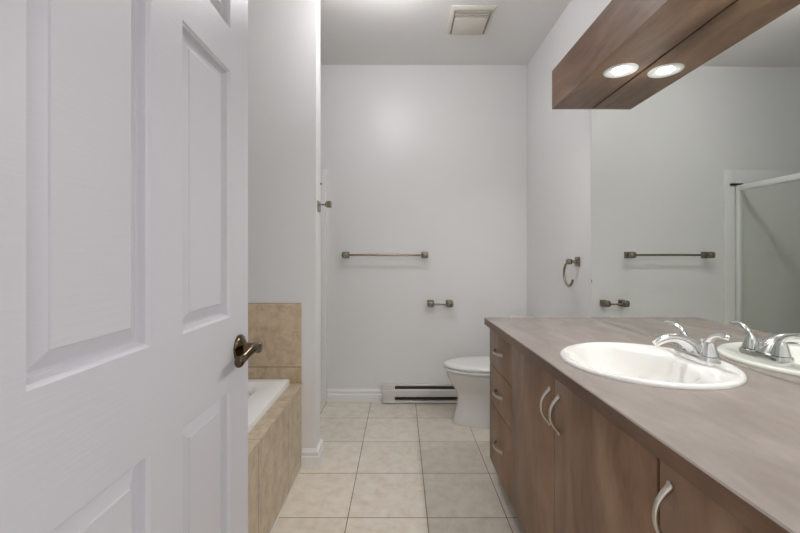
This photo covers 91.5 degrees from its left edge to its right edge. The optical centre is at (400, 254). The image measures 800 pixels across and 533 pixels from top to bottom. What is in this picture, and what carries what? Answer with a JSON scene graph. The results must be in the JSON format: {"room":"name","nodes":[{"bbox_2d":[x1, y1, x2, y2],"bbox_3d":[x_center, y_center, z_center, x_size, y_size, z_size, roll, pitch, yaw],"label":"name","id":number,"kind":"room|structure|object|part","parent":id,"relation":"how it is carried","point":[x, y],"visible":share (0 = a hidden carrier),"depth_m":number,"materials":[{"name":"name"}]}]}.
{"room":"bathroom","nodes":[
{"label":"bathroom","id":0,"kind":"room"},
{"bbox_2d":[248,0,319,447],"bbox_3d":[-0.940,-0.175,2.272,0.921,2.750,0.125,0,0,0],"label":"wall partition","id":1,"kind":"structure","parent":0,"point":[284,35],"depth_m":2.21,"materials":[{"name":"white paint"}]},
{"bbox_2d":[248,303,301,382],"bbox_3d":[-0.980,0.501,2.205,0.840,0.453,0.009,0,0,0],"label":"backsplash","id":2,"kind":"structure","parent":1,"relation":"attached to","point":[278,326],"depth_m":2.20,"materials":[{"name":"tile"}]},
{"bbox_2d":[301,438,323,467],"bbox_3d":[-0.508,1.149,2.262,0.100,0.101,0.146,0,0,0],"label":"baseboard","id":3,"kind":"structure","parent":1,"relation":"attached to","point":[310,457],"depth_m":2.19,"materials":[{"name":"white paint"}]},
{"bbox_2d":[317,200,331,211],"bbox_3d":[-0.442,-0.280,2.275,0.075,0.064,0.064,0,0,0],"label":"robe hook","id":4,"kind":"object","parent":1,"relation":"attached to","point":[328,204],"visible":1,"depth_m":2.26,"materials":[{"name":"silver metal"}]},
{"bbox_3d":[-0.439,-0.292,2.275,0.070,0.040,0.040,0,0,0],"label":"knob","id":5,"kind":"part","parent":4,"relation":"part of","materials":[{"name":"silver metal"}]},
{"bbox_2d":[272,401,524,532],"bbox_3d":[-0.169,1.240,0.995,2.463,0.080,4.390,0,0,0],"label":"floor","id":6,"kind":"structure","parent":0,"point":[384,467],"depth_m":2.08,"materials":[{"name":"tile"}]},
{"bbox_2d":[248,379,289,432],"bbox_3d":[-1.009,0.905,1.380,0.774,0.414,1.636,0,0,0],"label":"bathtub","id":7,"kind":"object","parent":6,"relation":"on","point":[262,393],"visible":0.18,"depth_m":1.94,"materials":[{"name":"white ceramic"}]},
{"bbox_2d":[248,383,302,532],"bbox_3d":[-0.587,0.964,1.380,0.068,0.472,1.660,0,0,0],"label":"tub surround","id":8,"kind":"object","parent":6,"relation":"on","point":[275,442],"visible":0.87,"depth_m":1.73,"materials":[{"name":"tile"}]},
{"bbox_2d":[320,168,326,401],"bbox_3d":[-1.001,0.250,2.763,0.798,1.900,0.855,0,0,0],"label":"shower enclosure","id":9,"kind":"object","parent":6,"relation":"on","point":[323,171],"visible":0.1,"depth_m":3.17,"materials":[{"name":"white plastic"}]},
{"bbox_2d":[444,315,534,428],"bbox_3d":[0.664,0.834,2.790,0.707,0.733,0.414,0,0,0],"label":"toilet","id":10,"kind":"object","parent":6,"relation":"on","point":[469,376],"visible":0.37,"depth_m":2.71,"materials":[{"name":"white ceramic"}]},
{"bbox_3d":[0.560,0.810,2.795,0.499,0.022,0.368,0,0,0],"label":"seat","id":11,"kind":"part","parent":10,"relation":"part of","materials":[{"name":"white plastic"}]},
{"bbox_3d":[0.561,0.782,2.795,0.498,0.026,0.366,0,0,0],"label":"lid","id":12,"kind":"part","parent":10,"relation":"part of","materials":[{"name":"white plastic"}]},
{"bbox_3d":[0.629,1.012,2.795,0.604,0.377,0.342,0,0,0],"label":"bowl","id":13,"kind":"part","parent":10,"relation":"part of","materials":[{"name":"white ceramic"}]},
{"bbox_3d":[0.925,0.483,2.790,0.186,0.033,0.414,0,0,0],"label":"tank lid","id":14,"kind":"part","parent":10,"relation":"part of","materials":[{"name":"white ceramic"}]},
{"bbox_2d":[490,329,510,501],"bbox_3d":[0.729,0.791,1.921,0.543,0.818,0.394,0,0,-1],"label":"vanity cabinet","id":15,"kind":"object","parent":6,"relation":"on","point":[500,349],"visible":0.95,"depth_m":1.88,"materials":[{"name":"brown wood"}]},
{"bbox_3d":[0.474,0.950,1.927,0.034,0.017,0.137,0,0,-1],"label":"handle","id":16,"kind":"part","parent":15,"relation":"part of","materials":[{"name":"silver metal"}]},
{"bbox_3d":[0.474,0.691,1.927,0.034,0.017,0.137,0,0,-1],"label":"handle","id":17,"kind":"part","parent":15,"relation":"part of","materials":[{"name":"silver metal"}]},
{"bbox_3d":[0.474,0.486,1.927,0.034,0.017,0.137,0,0,-1],"label":"handle","id":18,"kind":"part","parent":15,"relation":"part of","materials":[{"name":"silver metal"}]},
{"bbox_3d":[0.494,0.942,1.918,0.018,0.315,0.390,0,0,-1],"label":"drawer","id":19,"kind":"part","parent":15,"relation":"part of","materials":[{"name":"brown laminate"}]},
{"bbox_3d":[0.494,0.682,1.918,0.018,0.194,0.390,0,0,-1],"label":"drawer","id":20,"kind":"part","parent":15,"relation":"part of","materials":[{"name":"brown laminate"}]},
{"bbox_3d":[0.494,0.482,1.918,0.018,0.196,0.390,0,0,-1],"label":"drawer","id":21,"kind":"part","parent":15,"relation":"part of","materials":[{"name":"brown laminate"}]},
{"bbox_2d":[511,345,659,532],"bbox_3d":[0.735,0.791,1.242,0.548,0.818,0.961,0,0,-1],"label":"vanity cabinet","id":22,"kind":"object","parent":6,"relation":"on","point":[573,470],"visible":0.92,"depth_m":1.15,"materials":[{"name":"brown wood"}]},
{"bbox_3d":[0.500,0.742,1.486,0.018,0.715,0.463,0,0,-1],"label":"door","id":23,"kind":"part","parent":22,"relation":"part of","materials":[{"name":"brown laminate"}]},
{"bbox_3d":[0.479,0.500,1.288,0.039,0.129,0.017,0,0,-1],"label":"handle","id":24,"kind":"part","parent":22,"relation":"part of","materials":[{"name":"beige"}]},
{"bbox_3d":[0.480,0.498,1.214,0.039,0.129,0.017,0,0,-1],"label":"handle","id":25,"kind":"part","parent":22,"relation":"part of","materials":[{"name":"beige"}]},
{"bbox_3d":[0.505,0.742,1.005,0.018,0.715,0.489,0,0,-1],"label":"door","id":26,"kind":"part","parent":22,"relation":"part of","materials":[{"name":"brown laminate"}]},
{"bbox_2d":[484,317,799,532],"bbox_3d":[0.757,0.361,1.233,0.598,0.037,1.798,0,0,0],"label":"countertop","id":27,"kind":"structure","parent":22,"relation":"on","point":[739,446],"depth_m":0.81,"materials":[{"name":"laminate"}]},
{"bbox_2d":[560,342,747,389],"bbox_3d":[0.769,0.410,1.235,0.490,0.158,0.498,0,0,0],"label":"sink","id":28,"kind":"object","parent":27,"relation":"in","point":[650,365],"visible":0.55,"depth_m":1.29,"materials":[{"name":"white ceramic"}]},
{"bbox_2d":[652,320,731,366],"bbox_3d":[0.929,0.280,1.232,0.195,0.104,0.198,0,0,45],"label":"faucet","id":29,"kind":"object","parent":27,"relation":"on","point":[705,353],"visible":1,"depth_m":1.22,"materials":[{"name":"silver metal"}]},
{"bbox_3d":[0.933,0.263,1.315,0.024,0.069,0.104,0,0,-2],"label":"lever","id":30,"kind":"part","parent":29,"relation":"part of","materials":[{"name":"silver metal"}]},
{"bbox_3d":[0.880,0.288,1.232,0.164,0.078,0.050,0,0,0],"label":"spout","id":31,"kind":"part","parent":29,"relation":"part of","materials":[{"name":"silver metal"}]},
{"bbox_3d":[0.935,0.289,1.283,0.047,0.052,0.047,0,0,0],"label":"handle","id":32,"kind":"part","parent":29,"relation":"part of","materials":[{"name":"silver metal"}]},
{"bbox_3d":[0.935,0.320,1.232,0.059,0.025,0.160,0,0,0],"label":"plate","id":33,"kind":"part","parent":29,"relation":"part of","materials":[{"name":"silver metal"}]},
{"bbox_3d":[0.935,0.289,1.181,0.047,0.052,0.047,0,0,0],"label":"handle","id":34,"kind":"part","parent":29,"relation":"part of","materials":[{"name":"silver metal"}]},
{"bbox_3d":[0.933,0.263,1.149,0.024,0.069,0.104,0,0,2],"label":"lever","id":35,"kind":"part","parent":29,"relation":"part of","materials":[{"name":"silver metal"}]},
{"bbox_2d":[652,460,753,532],"bbox_3d":[0.743,0.791,0.563,0.548,0.818,0.395,0,0,-1],"label":"vanity cabinet","id":36,"kind":"object","parent":6,"relation":"on","point":[684,508],"visible":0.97,"depth_m":0.69,"materials":[{"name":"brown wood"}]},
{"bbox_3d":[0.486,0.484,0.722,0.039,0.129,0.017,0,0,-1],"label":"handle","id":37,"kind":"part","parent":36,"relation":"part of","materials":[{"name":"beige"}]},
{"bbox_2d":[320,65,526,388],"bbox_3d":[-0.178,-0.175,3.240,2.643,2.910,0.100,0,0,0],"label":"wall","id":38,"kind":"structure","parent":0,"point":[432,159],"depth_m":3.19,"materials":[{"name":"white paint"}]},
{"bbox_2d":[327,389,381,401],"bbox_3d":[-0.375,1.149,3.179,0.450,0.101,0.021,0,0,0],"label":"baseboard","id":39,"kind":"structure","parent":38,"relation":"attached to","point":[333,395],"depth_m":3.17,"materials":[{"name":"white paint"}]},
{"bbox_2d":[342,252,427,257],"bbox_3d":[-0.124,0.004,3.143,0.694,0.054,0.094,0,0,0],"label":"towel bar","id":40,"kind":"object","parent":38,"relation":"attached to","point":[344,254],"visible":1,"depth_m":3.11,"materials":[{"name":"silver metal"}]},
{"bbox_3d":[-0.444,0.004,3.143,0.054,0.054,0.094,0,0,0],"label":"post","id":41,"kind":"part","parent":40,"relation":"part of","materials":[{"name":"silver metal"}]},
{"bbox_3d":[-0.124,0.004,3.116,0.640,0.017,0.017,0,0,0],"label":"rod","id":42,"kind":"part","parent":40,"relation":"part of","materials":[{"name":"silver metal"}]},
{"bbox_3d":[0.196,0.004,3.143,0.054,0.054,0.094,0,0,0],"label":"post","id":43,"kind":"part","parent":40,"relation":"part of","materials":[{"name":"silver metal"}]},
{"bbox_2d":[382,383,457,402],"bbox_3d":[0.306,1.123,3.158,0.907,0.143,0.064,0,0,0],"label":"baseboard heater","id":44,"kind":"object","parent":38,"relation":"attached to","point":[391,392],"visible":0.63,"depth_m":3.13,"materials":[{"name":"white metal"}]},
{"bbox_2d":[427,300,452,306],"bbox_3d":[0.321,0.397,3.146,0.206,0.054,0.088,0,0,0],"label":"toilet paper holder","id":45,"kind":"object","parent":38,"relation":"attached to","point":[430,303],"visible":1,"depth_m":3.11,"materials":[{"name":"silver metal"}]},
{"bbox_3d":[0.245,0.397,3.146,0.054,0.054,0.088,0,0,0],"label":"post","id":46,"kind":"part","parent":45,"relation":"part of","materials":[{"name":"silver metal"}]},
{"bbox_3d":[0.397,0.397,3.146,0.054,0.054,0.088,0,0,0],"label":"post","id":47,"kind":"part","parent":45,"relation":"part of","materials":[{"name":"silver metal"}]},
{"bbox_2d":[320,0,570,64],"bbox_3d":[-0.169,-1.590,1.695,2.463,0.080,2.990,0,0,0],"label":"ceiling","id":48,"kind":"structure","parent":0,"point":[352,32],"depth_m":2.72,"materials":[{"name":"white paint"}]},
{"bbox_2d":[446,5,496,34],"bbox_3d":[0.460,-1.538,2.580,0.284,0.024,0.310,0,0,0],"label":"exhaust fan","id":49,"kind":"object","parent":48,"relation":"attached to","point":[463,19],"visible":1,"depth_m":2.54,"materials":[{"name":"beige plastic"}]},
{"bbox_3d":[0.460,-1.536,2.615,0.216,0.020,0.184,0,0,0],"label":"plate","id":50,"kind":"part","parent":49,"relation":"part of","materials":[{"name":"beige plastic"}]},
{"bbox_2d":[527,0,791,382],"bbox_3d":[1.096,-0.175,1.695,0.100,2.910,2.991,0,0,0],"label":"wall","id":51,"kind":"structure","parent":0,"point":[558,140],"depth_m":2.58,"materials":[{"name":"white paint"}]},
{"bbox_2d":[563,257,579,286],"bbox_3d":[1.007,0.102,2.287,0.069,0.177,0.129,0,0,0],"label":"towel ring","id":52,"kind":"object","parent":51,"relation":"attached to","point":[576,261],"visible":1,"depth_m":2.28,"materials":[{"name":"silver metal"}]},
{"bbox_3d":[1.007,0.042,2.287,0.069,0.057,0.057,0,0,0],"label":"post","id":53,"kind":"part","parent":52,"relation":"part of","materials":[{"name":"silver metal"}]},
{"bbox_2d":[552,0,734,108],"bbox_3d":[0.936,-0.890,1.232,0.226,0.211,1.774,0,0,0],"label":"light valance","id":54,"kind":"object","parent":51,"relation":"attached to","point":[627,36],"visible":1,"depth_m":1.55,"materials":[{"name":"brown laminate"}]},
{"bbox_2d":[591,0,799,384],"bbox_3d":[1.047,-0.239,1.232,0.006,1.162,1.774,0,0,0],"label":"mirror","id":55,"kind":"object","parent":51,"relation":"attached to","point":[695,158],"visible":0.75,"depth_m":1.31,"materials":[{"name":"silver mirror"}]},
{"bbox_3d":[-0.171,-0.175,0.265,2.457,2.750,0.130,0,0,0],"label":"wall","id":56,"kind":"structure","parent":0,"visible":0},
{"bbox_2d":[0,0,262,532],"bbox_3d":[-0.427,0.176,0.726,0.105,2.023,0.779,0,0,0],"label":"door","id":57,"kind":"structure","parent":56,"relation":"in","point":[125,348],"depth_m":0.62,"materials":[{"name":"white paint"}]},
{"bbox_3d":[-0.391,0.257,1.003,0.024,0.043,0.109,0,0,6],"label":"lever","id":58,"kind":"part","parent":57,"relation":"part of","materials":[{"name":"gold metal"}]},
{"bbox_3d":[-0.406,0.251,1.052,0.062,0.071,0.071,0,0,0],"label":"handle","id":59,"kind":"part","parent":57,"relation":"part of","materials":[{"name":"gold metal"}]}
]}

